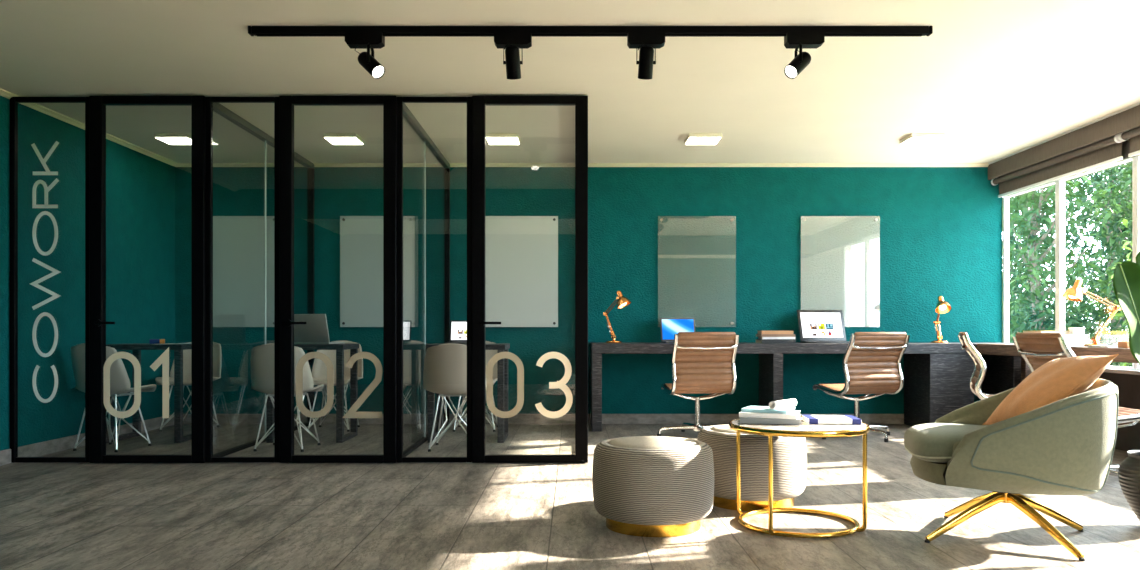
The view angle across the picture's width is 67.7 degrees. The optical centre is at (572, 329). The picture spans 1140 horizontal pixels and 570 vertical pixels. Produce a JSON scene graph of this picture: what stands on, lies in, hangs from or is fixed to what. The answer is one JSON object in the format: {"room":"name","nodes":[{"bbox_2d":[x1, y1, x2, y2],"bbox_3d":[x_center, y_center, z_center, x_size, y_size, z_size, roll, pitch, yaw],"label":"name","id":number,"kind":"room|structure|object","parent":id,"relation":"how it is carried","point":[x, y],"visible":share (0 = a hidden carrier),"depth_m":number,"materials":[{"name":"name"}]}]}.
{"room":"open-plan office","nodes":[
{"label":"open-plan office","id":0,"kind":"room"},
{"bbox_2d":[0,96,174,450],"bbox_3d":[-3.885,-0.345,2.770,0.150,2.490,10.740,0,0,0],"label":"wall","id":1,"kind":"structure","parent":0,"point":[140,188],"depth_m":6.42,"materials":[{"name":"teal paint"}]},
{"bbox_2d":[0,415,173,465],"bbox_3d":[-3.801,0.851,2.761,0.018,0.098,10.722,0,0,0],"label":"baseboard","id":2,"kind":"structure","parent":1,"relation":"attached to","point":[65,443],"depth_m":6.26,"materials":[{"name":"stone"}]},
{"bbox_2d":[0,88,177,165],"bbox_3d":[-3.788,-1.575,2.748,0.045,0.030,10.695,0,0,0],"label":"trim","id":3,"kind":"structure","parent":1,"relation":"attached to","point":[4,93],"depth_m":6.49,"materials":[{"name":"beige"}]},
{"bbox_2d":[0,0,1139,162],"bbox_3d":[0.145,-1.665,2.770,8.210,0.150,11.040,0,0,0],"label":"ceiling","id":4,"kind":"structure","parent":0,"point":[999,78],"depth_m":5.35,"materials":[{"name":"white paint"}]},
{"bbox_2d":[154,133,190,144],"bbox_3d":[-3.251,-1.571,7.000,0.270,0.035,0.270,0,0,0],"label":"recessed light","id":5,"kind":"object","parent":4,"relation":"in","point":[170,138],"visible":0.77,"depth_m":6.90,"materials":[{"name":"beige plastic"}]},
{"bbox_2d":[156,137,190,144],"bbox_3d":[-3.251,-1.556,7.000,0.250,0.004,0.250,0,0,0],"label":"diffuser","id":6,"kind":"object","parent":5,"relation":"attached to","point":[170,140],"depth_m":6.97,"materials":[{"name":"white plastic"}]},
{"bbox_2d":[323,133,363,144],"bbox_3d":[-1.885,-1.571,7.000,0.270,0.035,0.270,0,0,0],"label":"recessed light","id":7,"kind":"object","parent":4,"relation":"in","point":[334,138],"visible":1,"depth_m":6.93,"materials":[{"name":"beige plastic"}]},
{"bbox_2d":[325,137,362,144],"bbox_3d":[-1.885,-1.556,7.000,0.250,0.004,0.250,0,0,0],"label":"diffuser","id":8,"kind":"object","parent":7,"relation":"attached to","point":[334,140],"depth_m":7.00,"materials":[{"name":"white plastic"}]},
{"bbox_2d":[486,133,519,144],"bbox_3d":[-0.576,-1.571,7.000,0.270,0.035,0.270,0,0,0],"label":"recessed light","id":9,"kind":"object","parent":4,"relation":"in","point":[492,138],"visible":0.86,"depth_m":6.92,"materials":[{"name":"beige plastic"}]},
{"bbox_2d":[486,137,518,144],"bbox_3d":[-0.576,-1.556,7.000,0.250,0.004,0.250,0,0,0],"label":"diffuser","id":10,"kind":"object","parent":9,"relation":"attached to","point":[491,140],"depth_m":6.97,"materials":[{"name":"white plastic"}]},
{"bbox_2d":[248,26,932,36],"bbox_3d":[0.090,-1.565,4.460,3.576,0.047,0.048,0,0,0],"label":"track rail","id":11,"kind":"object","parent":4,"relation":"attached to","point":[259,31],"visible":1,"depth_m":4.44,"materials":[{"name":"black metal"}]},
{"bbox_2d":[345,32,384,78],"bbox_3d":[-1.086,-1.431,4.462,0.215,0.238,0.116,0,0,12],"label":"track spotlight","id":12,"kind":"object","parent":11,"relation":"hanging from","point":[354,40],"visible":1,"depth_m":4.42,"materials":[{"name":"black metal"}]},
{"bbox_2d":[494,32,531,79],"bbox_3d":[-0.315,-1.432,4.463,0.194,0.236,0.134,0,0,0],"label":"track spotlight","id":13,"kind":"object","parent":11,"relation":"hanging from","point":[511,42],"visible":1,"depth_m":4.42,"materials":[{"name":"black metal"}]},
{"bbox_2d":[627,32,664,79],"bbox_3d":[0.383,-1.432,4.463,0.194,0.236,0.134,0,0,0],"label":"track spotlight","id":14,"kind":"object","parent":11,"relation":"hanging from","point":[646,42],"visible":1,"depth_m":4.42,"materials":[{"name":"black metal"}]},
{"bbox_2d":[784,32,824,78],"bbox_3d":[1.207,-1.431,4.462,0.215,0.238,0.116,0,0,-12],"label":"track spotlight","id":15,"kind":"object","parent":11,"relation":"hanging from","point":[792,40],"visible":1,"depth_m":4.42,"materials":[{"name":"black metal"}]},
{"bbox_2d":[684,133,721,144],"bbox_3d":[1.070,-1.571,7.000,0.270,0.035,0.270,0,0,0],"label":"recessed light","id":16,"kind":"object","parent":4,"relation":"in","point":[692,138],"visible":1,"depth_m":6.93,"materials":[{"name":"beige plastic"}]},
{"bbox_2d":[686,137,720,144],"bbox_3d":[1.070,-1.556,7.000,0.250,0.004,0.250,0,0,0],"label":"diffuser","id":17,"kind":"object","parent":16,"relation":"attached to","point":[689,140],"depth_m":6.97,"materials":[{"name":"white plastic"}]},
{"bbox_2d":[899,133,944,144],"bbox_3d":[2.872,-1.571,7.000,0.270,0.035,0.270,0,0,0],"label":"recessed light","id":18,"kind":"object","parent":4,"relation":"in","point":[914,138],"visible":1,"depth_m":6.93,"materials":[{"name":"beige plastic"}]},
{"bbox_2d":[901,137,943,144],"bbox_3d":[2.872,-1.556,7.000,0.250,0.004,0.250,0,0,0],"label":"diffuser","id":19,"kind":"object","parent":18,"relation":"attached to","point":[907,140],"depth_m":7.00,"materials":[{"name":"white plastic"}]},
{"bbox_2d":[0,424,1139,569],"bbox_3d":[0.145,0.960,2.770,8.210,0.120,11.040,0,0,0],"label":"floor","id":20,"kind":"structure","parent":0,"point":[54,515],"depth_m":4.15,"materials":[{"name":"wood"}]},
{"bbox_2d":[71,343,155,451],"bbox_3d":[-3.504,0.499,6.451,0.473,0.802,0.507,0,0,12],"label":"shell chair","id":21,"kind":"object","parent":20,"relation":"on","point":[119,379],"visible":0.59,"depth_m":6.30,"materials":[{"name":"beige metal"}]},
{"bbox_2d":[106,343,190,442],"bbox_3d":[-3.430,0.507,7.010,0.630,0.784,0.500,0,0,0],"label":"table","id":22,"kind":"object","parent":20,"relation":"on","point":[136,348],"visible":0.5,"depth_m":6.77,"materials":[{"name":"grey wood"}]},
{"bbox_3d":[-3.270,0.110,6.950,0.210,0.007,0.297,0,0,0],"label":"paper sheet","id":23,"kind":"object","parent":22,"relation":"on","visible":0},
{"bbox_2d":[149,339,164,343],"bbox_3d":[-3.389,0.094,6.930,0.111,0.041,0.041,0,0,-20],"label":"leaflet","id":24,"kind":"object","parent":23,"relation":"on","point":[151,341],"visible":0.99,"depth_m":6.92,"materials":[{"name":"blue paper"}]},
{"bbox_2d":[155,342,221,431],"bbox_3d":[-3.469,0.499,7.720,0.473,0.802,0.507,0,0,2],"label":"shell chair","id":25,"kind":"object","parent":20,"relation":"on","point":[217,352],"visible":0.3,"depth_m":7.85,"materials":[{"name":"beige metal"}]},
{"bbox_2d":[10,97,471,461],"bbox_3d":[-2.244,-0.341,5.756,3.123,2.470,0.036,0,0,0],"label":"glass wall","id":26,"kind":"structure","parent":20,"relation":"on","point":[14,101],"depth_m":5.74,"materials":[{"name":"black metal"}]},
{"bbox_2d":[89,96,205,462],"bbox_3d":[-2.870,-0.342,5.717,0.774,2.472,0.116,0,0,0],"label":"door","id":27,"kind":"structure","parent":26,"relation":"in","point":[99,367],"depth_m":5.72,"materials":[{"name":"black metal"}]},
{"bbox_2d":[279,96,396,462],"bbox_3d":[-1.585,-0.342,5.717,0.788,2.472,0.116,0,0,0],"label":"door","id":28,"kind":"structure","parent":26,"relation":"in","point":[286,103],"depth_m":5.72,"materials":[{"name":"black metal"}]},
{"bbox_2d":[472,96,587,462],"bbox_3d":[-0.289,-0.342,5.717,0.781,2.472,0.116,0,0,0],"label":"door","id":29,"kind":"structure","parent":26,"relation":"in","point":[479,103],"depth_m":5.72,"materials":[{"name":"black metal"}]},
{"bbox_2d":[213,103,313,456],"bbox_3d":[-2.497,-0.343,6.948,0.056,2.484,2.344,0,0,0],"label":"divider","id":30,"kind":"object","parent":20,"relation":"on","point":[218,108],"visible":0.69,"depth_m":8.03,"materials":[{"name":"black metal"}]},
{"bbox_2d":[251,343,323,451],"bbox_3d":[-2.171,0.499,6.450,0.473,0.802,0.507,0,0,3],"label":"shell chair","id":31,"kind":"object","parent":20,"relation":"on","point":[262,357],"visible":0.64,"depth_m":6.30,"materials":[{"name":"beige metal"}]},
{"bbox_2d":[266,343,358,442],"bbox_3d":[-2.140,0.507,7.010,0.630,0.784,0.500,0,0,0],"label":"table","id":32,"kind":"object","parent":20,"relation":"on","point":[340,437],"visible":0.66,"depth_m":6.77,"materials":[{"name":"grey wood"}]},
{"bbox_2d":[294,314,344,343],"bbox_3d":[-2.108,-0.008,7.014,0.340,0.243,0.289,0,0,17],"label":"laptop","id":33,"kind":"object","parent":32,"relation":"on","point":[315,331],"visible":0.93,"depth_m":6.90,"materials":[{"name":"metal"}]},
{"bbox_2d":[308,340,362,431],"bbox_3d":[-2.165,0.499,7.720,0.473,0.802,0.507,0,0,0],"label":"shell chair","id":34,"kind":"object","parent":20,"relation":"on","point":[324,365],"visible":0.66,"depth_m":7.85,"materials":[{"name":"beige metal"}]},
{"bbox_2d":[403,103,449,456],"bbox_3d":[-1.203,-0.343,6.948,0.056,2.484,2.344,0,0,0],"label":"divider","id":35,"kind":"object","parent":20,"relation":"on","point":[408,116],"visible":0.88,"depth_m":8.03,"materials":[{"name":"black metal"}]},
{"bbox_2d":[423,343,487,451],"bbox_3d":[-0.885,0.499,6.450,0.473,0.802,0.507,0,0,0],"label":"shell chair","id":36,"kind":"object","parent":20,"relation":"on","point":[445,365],"visible":0.72,"depth_m":6.28,"materials":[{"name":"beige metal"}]},
{"bbox_2d":[426,343,509,442],"bbox_3d":[-0.855,0.507,7.010,0.630,0.784,0.500,0,0,0],"label":"table","id":37,"kind":"object","parent":20,"relation":"on","point":[502,348],"visible":0.69,"depth_m":6.77,"materials":[{"name":"grey wood"}]},
{"bbox_2d":[445,320,466,343],"bbox_3d":[-0.894,0.017,7.051,0.290,0.195,0.242,0,0,2],"label":"laptop","id":38,"kind":"object","parent":37,"relation":"on","point":[458,328],"visible":0.59,"depth_m":7.14,"materials":[{"name":"black"}]},
{"bbox_2d":[453,341,496,431],"bbox_3d":[-0.875,0.499,7.720,0.473,0.802,0.507,0,0,0],"label":"shell chair","id":39,"kind":"object","parent":20,"relation":"on","point":[491,355],"visible":0.27,"depth_m":7.85,"materials":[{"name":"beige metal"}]},
{"bbox_2d":[592,436,713,536],"bbox_3d":[0.367,0.701,3.900,0.556,0.396,0.556,0,0,0],"label":"pouf","id":40,"kind":"object","parent":20,"relation":"on","point":[644,486],"visible":1,"depth_m":3.68,"materials":[{"name":"fabric"}]},
{"bbox_2d":[657,332,738,435],"bbox_3d":[1.050,0.459,7.180,0.707,0.880,0.706,0,0,-5],"label":"office chair","id":41,"kind":"object","parent":20,"relation":"on","point":[701,362],"visible":0.95,"depth_m":6.94,"materials":[{"name":"leather"}]},
{"bbox_2d":[697,425,806,510],"bbox_3d":[0.925,0.701,4.420,0.562,0.396,0.562,0,0,0],"label":"pouf","id":42,"kind":"object","parent":20,"relation":"on","point":[789,453],"visible":0.6,"depth_m":4.18,"materials":[{"name":"fabric"}]},
{"bbox_2d":[729,417,869,537],"bbox_3d":[1.040,0.665,3.930,0.628,0.468,0.628,0,0,0],"label":"side table","id":43,"kind":"object","parent":20,"relation":"on","point":[804,429],"visible":0.92,"depth_m":3.75,"materials":[{"name":"metal"}]},
{"bbox_2d":[740,416,799,424],"bbox_3d":[0.925,0.418,3.990,0.270,0.026,0.210,0,0,14],"label":"book","id":44,"kind":"object","parent":43,"relation":"on","point":[742,419],"visible":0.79,"depth_m":3.89,"materials":[{"name":"white paper"}]},
{"bbox_2d":[739,410,799,418],"bbox_3d":[0.925,0.394,3.990,0.260,0.022,0.200,0,0,20],"label":"book","id":45,"kind":"object","parent":44,"relation":"on","point":[795,414],"visible":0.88,"depth_m":3.90,"materials":[{"name":"white paper"}]},
{"bbox_2d":[741,406,794,413],"bbox_3d":[0.920,0.375,4.000,0.215,0.016,0.165,0,0,27],"label":"book","id":46,"kind":"object","parent":45,"relation":"on","point":[758,409],"visible":0.97,"depth_m":3.95,"materials":[{"name":"white paper"}]},
{"bbox_2d":[769,399,796,408],"bbox_3d":[0.985,0.346,3.985,0.035,0.036,0.210,0,0,42],"label":"magazine","id":47,"kind":"object","parent":46,"relation":"on","point":[789,402],"visible":1,"depth_m":3.96,"materials":[{"name":"white paper"}]},
{"bbox_2d":[801,415,861,424],"bbox_3d":[1.205,0.419,3.975,0.235,0.025,0.191,0,0,5],"label":"book","id":48,"kind":"object","parent":43,"relation":"on","point":[810,419],"visible":1,"depth_m":3.89,"materials":[{"name":"white paper"}]},
{"bbox_2d":[591,343,1020,431],"bbox_3d":[2.115,0.509,7.829,3.890,0.779,0.617,0,0,0],"label":"desk","id":49,"kind":"object","parent":20,"relation":"on","point":[937,376],"visible":0.56,"depth_m":7.52,"materials":[{"name":"grey wood"}]},
{"bbox_2d":[603,290,630,342],"bbox_3d":[0.403,-0.123,7.814,0.276,0.483,0.148,0,0,30],"label":"desk lamp","id":50,"kind":"object","parent":49,"relation":"on","point":[622,301],"visible":0.99,"depth_m":7.80,"materials":[{"name":"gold metal"}]},
{"bbox_2d":[660,318,694,342],"bbox_3d":[0.989,0.003,7.850,0.325,0.231,0.284,0,0,-3],"label":"laptop","id":51,"kind":"object","parent":49,"relation":"on","point":[669,326],"visible":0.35,"depth_m":7.96,"materials":[{"name":"grey"}]},
{"bbox_2d":[756,339,795,342],"bbox_3d":[1.845,0.102,7.760,0.310,0.036,0.230,0,0,-2],"label":"book","id":52,"kind":"object","parent":49,"relation":"on","point":[757,340],"visible":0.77,"depth_m":7.65,"materials":[{"name":"grey paper"}]},
{"bbox_2d":[758,337,794,338],"bbox_3d":[1.857,0.073,7.760,0.295,0.022,0.220,0,0,2],"label":"book","id":53,"kind":"object","parent":52,"relation":"on","point":[758,337],"visible":0.85,"depth_m":7.65,"materials":[{"name":"white paper"}]},
{"bbox_2d":[755,334,794,336],"bbox_3d":[1.845,0.050,7.760,0.310,0.024,0.220,0,0,-1],"label":"book","id":54,"kind":"object","parent":53,"relation":"on","point":[757,335],"visible":1,"depth_m":7.65,"materials":[{"name":"paper"}]},
{"bbox_2d":[757,331,792,333],"bbox_3d":[1.843,0.022,7.760,0.285,0.032,0.215,0,0,1],"label":"book","id":55,"kind":"object","parent":54,"relation":"on","point":[758,332],"visible":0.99,"depth_m":7.65,"materials":[{"name":"paper"}]},
{"bbox_2d":[797,310,848,342],"bbox_3d":[2.354,-0.035,7.820,0.455,0.308,0.391,0,0,-9],"label":"laptop","id":56,"kind":"object","parent":49,"relation":"on","point":[815,326],"visible":0.98,"depth_m":7.96,"materials":[{"name":"black"}]},
{"bbox_2d":[931,296,950,342],"bbox_3d":[3.373,-0.098,7.793,0.148,0.434,0.234,0,0,4],"label":"desk lamp","id":57,"kind":"object","parent":49,"relation":"on","point":[942,307],"visible":0.99,"depth_m":7.78,"materials":[{"name":"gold metal"}]},
{"bbox_2d":[812,332,909,441],"bbox_3d":[2.380,0.459,7.130,0.707,0.880,0.706,0,0,-15],"label":"office chair","id":58,"kind":"object","parent":20,"relation":"on","point":[871,363],"visible":0.94,"depth_m":6.89,"materials":[{"name":"leather"}]},
{"bbox_2d":[958,332,992,399],"bbox_3d":[3.240,0.459,6.280,0.706,0.880,0.707,0,0,21],"label":"office chair","id":59,"kind":"object","parent":20,"relation":"on","point":[977,377],"visible":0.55,"depth_m":6.15,"materials":[{"name":"metal"}]},
{"bbox_2d":[904,378,1118,560],"bbox_3d":[1.878,0.553,3.702,0.794,0.693,0.749,0,0,13],"label":"armchair","id":60,"kind":"object","parent":20,"relation":"on","point":[1066,446],"visible":0.97,"depth_m":3.39,"materials":[{"name":"green fabric"}]},
{"bbox_2d":[904,423,987,462],"bbox_3d":[1.766,0.494,3.727,0.564,0.143,0.537,0,0,13],"label":"seat cushion","id":61,"kind":"object","parent":60,"relation":"on","point":[931,442],"depth_m":3.60,"materials":[{"name":"green fabric"}]},
{"bbox_2d":[982,354,1118,424],"bbox_3d":[2.068,0.269,3.711,0.367,0.342,0.465,0,0,0],"label":"pillow","id":62,"kind":"object","parent":60,"relation":"on","point":[1058,379],"visible":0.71,"depth_m":3.59,"materials":[{"name":"fabric"}]},
{"bbox_2d":[977,344,1137,381],"bbox_3d":[3.822,0.509,6.409,0.505,0.779,2.217,0,0,0],"label":"desk","id":63,"kind":"object","parent":20,"relation":"on","point":[1125,355],"visible":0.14,"depth_m":6.08,"materials":[{"name":"brown wood"}]},
{"bbox_2d":[1067,340,1091,345],"bbox_3d":[3.815,0.098,6.720,0.300,0.044,0.430,0,0,-3],"label":"book","id":64,"kind":"object","parent":63,"relation":"on","point":[1070,342],"visible":0.23,"depth_m":6.51,"materials":[{"name":"white paper"}]},
{"bbox_2d":[1062,335,1088,339],"bbox_3d":[3.825,0.056,6.720,0.280,0.040,0.400,0,0,2],"label":"book","id":65,"kind":"object","parent":64,"relation":"on","point":[1068,337],"visible":0.38,"depth_m":6.52,"materials":[{"name":"white paper"}]},
{"bbox_2d":[1023,331,1070,334],"bbox_3d":[3.800,0.021,6.800,0.250,0.030,0.340,0,0,6],"label":"book","id":66,"kind":"object","parent":65,"relation":"on","point":[1061,332],"visible":0.69,"depth_m":6.64,"materials":[{"name":"white paper"}]},
{"bbox_2d":[1068,328,1084,334],"bbox_3d":[3.910,0.008,6.600,0.086,0.054,0.086,0,0,0],"label":"box","id":67,"kind":"object","parent":65,"relation":"on","point":[1073,331],"visible":1,"depth_m":6.56,"materials":[{"name":"white cardboard"}]},
{"bbox_2d":[1062,279,1120,345],"bbox_3d":[3.772,-0.126,6.178,0.427,0.489,0.148,0,0,-4],"label":"desk lamp","id":68,"kind":"object","parent":63,"relation":"on","point":[1074,293],"visible":0.96,"depth_m":6.17,"materials":[{"name":"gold metal"}]},
{"bbox_2d":[1087,345,1117,347],"bbox_3d":[3.720,0.114,5.860,0.210,0.012,0.240,0,0,2],"label":"magazine","id":69,"kind":"object","parent":63,"relation":"on","point":[1102,346],"visible":0.6,"depth_m":5.89,"materials":[{"name":"white paper"}]},
{"bbox_2d":[1118,341,1129,347],"bbox_3d":[3.660,0.097,5.620,0.060,0.044,0.100,0,0,0],"label":"wooden block","id":70,"kind":"object","parent":63,"relation":"on","point":[1121,344],"visible":0.7,"depth_m":5.61,"materials":[{"name":"brown wood"}]},
{"bbox_2d":[1012,333,1139,476],"bbox_3d":[3.090,0.459,5.050,0.706,0.880,0.707,0,0,0],"label":"office chair","id":71,"kind":"object","parent":20,"relation":"on","point":[1037,349],"visible":0.26,"depth_m":4.99,"materials":[{"name":"leather"}]},
{"bbox_2d":[1118,450,1139,521],"bbox_3d":[2.665,0.730,3.860,0.323,0.336,0.323,0,0,-3],"label":"vase","id":72,"kind":"object","parent":20,"relation":"on","point":[1129,469],"visible":1,"depth_m":3.85,"materials":[{"name":"black ceramic"}]},
{"bbox_2d":[1113,252,1139,366],"bbox_3d":[2.752,-0.005,3.840,0.728,1.254,0.564,0,0,0],"label":"potted plant","id":73,"kind":"object","parent":72,"relation":"on","point":[1126,277],"visible":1,"depth_m":3.79,"materials":[{"name":"green plant"}]},
{"bbox_2d":[175,167,1001,413],"bbox_3d":[0.075,-0.345,8.215,8.070,2.490,0.150,0,0,0],"label":"wall","id":74,"kind":"structure","parent":0,"point":[937,231],"depth_m":8.14,"materials":[{"name":"teal paint"}]},
{"bbox_2d":[213,216,273,326],"bbox_3d":[-3.183,-0.557,8.117,0.743,1.058,0.044,0,0,0],"label":"board","id":75,"kind":"object","parent":74,"relation":"attached to","point":[238,241],"visible":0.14,"depth_m":8.10,"materials":[{"name":"grey glass"}]},
{"bbox_2d":[340,216,417,326],"bbox_3d":[-1.849,-0.557,8.117,0.743,1.058,0.044,0,0,0],"label":"board","id":76,"kind":"object","parent":74,"relation":"attached to","point":[361,237],"visible":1,"depth_m":8.10,"materials":[{"name":"grey glass"}]},
{"bbox_2d":[486,216,557,326],"bbox_3d":[-0.515,-0.557,8.117,0.743,1.058,0.044,0,0,0],"label":"board","id":77,"kind":"object","parent":74,"relation":"attached to","point":[522,251],"visible":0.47,"depth_m":8.10,"materials":[{"name":"grey glass"}]},
{"bbox_2d":[183,414,903,423],"bbox_3d":[0.145,0.851,8.131,7.910,0.098,0.018,0,0,0],"label":"baseboard","id":78,"kind":"structure","parent":74,"relation":"attached to","point":[222,418],"depth_m":8.12,"materials":[{"name":"stone"}]},
{"bbox_2d":[174,163,989,166],"bbox_3d":[0.145,-1.575,8.117,7.910,0.030,0.045,0,0,0],"label":"trim","id":79,"kind":"structure","parent":74,"relation":"attached to","point":[178,164],"depth_m":8.12,"materials":[{"name":"beige"}]},
{"bbox_2d":[802,218,877,324],"bbox_3d":[2.549,-0.557,8.117,0.753,1.058,0.044,0,0,0],"label":"board","id":80,"kind":"object","parent":74,"relation":"attached to","point":[804,219],"visible":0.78,"depth_m":8.10,"materials":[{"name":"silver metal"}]},
{"bbox_2d":[988,102,1139,179],"bbox_3d":[3.982,-1.506,5.169,0.025,0.143,5.938,0,0,0],"label":"trim","id":81,"kind":"structure","parent":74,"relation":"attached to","point":[1129,119],"depth_m":6.80,"materials":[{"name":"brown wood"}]},
{"bbox_2d":[1008,126,1139,451],"bbox_3d":[4.165,-0.345,2.770,0.130,2.490,10.740,0,0,0],"label":"wall","id":82,"kind":"structure","parent":0,"point":[1128,438],"depth_m":6.30,"materials":[{"name":"paint"}]},
{"bbox_2d":[1003,180,1057,342],"bbox_3d":[4.137,-0.492,7.680,0.050,1.565,0.920,0,0,0],"label":"window","id":83,"kind":"structure","parent":82,"relation":"in","point":[1005,198],"depth_m":8.11,"materials":[{"name":"white metal"}]},
{"bbox_2d":[1058,156,1135,369],"bbox_3d":[4.137,-0.492,6.720,0.050,1.565,1.000,0,0,0],"label":"window","id":84,"kind":"structure","parent":82,"relation":"in","point":[1061,182],"depth_m":7.19,"materials":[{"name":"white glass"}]},
{"bbox_2d":[991,134,1128,197],"bbox_3d":[4.047,-1.360,7.195,0.102,0.200,1.870,0,0,0],"label":"roller blind","id":85,"kind":"object","parent":84,"relation":"attached to","point":[1109,150],"visible":0.88,"depth_m":7.02,"materials":[{"name":"fabric"}]},
{"bbox_2d":[1104,368,1139,374],"bbox_3d":[4.090,0.307,2.945,0.080,0.030,10.390,0,0,0],"label":"sill","id":86,"kind":"structure","parent":82,"relation":"attached to","point":[1109,370],"depth_m":6.28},
{"bbox_2d":[1118,127,1139,156],"bbox_3d":[4.047,-1.360,5.255,0.102,0.200,1.950,0,0,0],"label":"roller blind","id":87,"kind":"object","parent":82,"relation":"attached to","point":[1133,135],"visible":0.98,"depth_m":6.13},
{"bbox_2d":[1135,155,1139,369],"bbox_3d":[4.137,-0.492,5.730,0.050,1.565,0.980,0,0,0],"label":"window","id":88,"kind":"structure","parent":82,"relation":"in","point":[1137,158],"depth_m":6.19,"materials":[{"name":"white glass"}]},
{"label":"outside","id":89,"kind":"structure","parent":0,"visible":0},
{"bbox_3d":[32.125,1.125,15.000,55.750,0.150,90.000,0,0,0],"label":"ground","id":90,"kind":"structure","parent":89,"visible":0},
{"bbox_2d":[1002,190,1052,342],"bbox_3d":[6.349,-1.187,13.079,1.814,4.808,1.856,0,0,-33],"label":"tree","id":91,"kind":"object","parent":90,"relation":"on","point":[1015,247],"visible":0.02,"depth_m":12.75,"materials":[{"name":"green plant"}]},
{"bbox_2d":[1002,180,1094,334],"bbox_3d":[8.164,-1.651,15.229,2.093,6.017,2.187,0,0,0],"label":"tree","id":92,"kind":"object","parent":90,"relation":"on","point":[1081,230],"visible":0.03,"depth_m":14.98,"materials":[{"name":"green plant"}]},
{"bbox_2d":[1002,173,1111,342],"bbox_3d":[6.144,-1.001,11.267,1.672,4.629,1.719,0,0,0],"label":"tree","id":93,"kind":"object","parent":90,"relation":"on","point":[1039,321],"visible":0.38,"depth_m":11.02,"materials":[{"name":"green plant"}]},
{"bbox_2d":[1009,291,1131,369],"bbox_3d":[9.790,0.127,17.315,8.741,2.068,1.578,0,0,0],"label":"hedge","id":94,"kind":"object","parent":90,"relation":"on","point":[1098,306],"visible":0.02,"depth_m":17.00,"materials":[{"name":"green plant"}]},
{"bbox_2d":[1051,162,1131,366],"bbox_3d":[8.312,-1.347,13.150,1.869,5.192,1.874,0,0,0],"label":"tree","id":95,"kind":"object","parent":90,"relation":"on","point":[1103,276],"visible":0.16,"depth_m":13.09,"materials":[{"name":"green plant"}]},
{"bbox_2d":[1073,166,1131,366],"bbox_3d":[10.102,-1.482,15.219,2.153,5.254,2.182,0,0,0],"label":"tree","id":96,"kind":"object","parent":90,"relation":"on","point":[1091,212],"visible":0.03,"depth_m":15.43,"materials":[{"name":"green plant"}]},
{"bbox_2d":[1084,162,1133,369],"bbox_3d":[7.746,-1.026,11.289,1.682,4.496,1.713,0,0,-12],"label":"tree","id":97,"kind":"object","parent":90,"relation":"on","point":[1125,232],"visible":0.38,"depth_m":11.42,"materials":[{"name":"green plant"}]},
{"bbox_2d":[1108,219,1131,368],"bbox_3d":[6.982,-0.067,9.930,1.392,2.908,1.461,0,0,0],"label":"tree","id":98,"kind":"object","parent":90,"relation":"on","point":[1122,336],"visible":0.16,"depth_m":10.14,"materials":[{"name":"green plant"}]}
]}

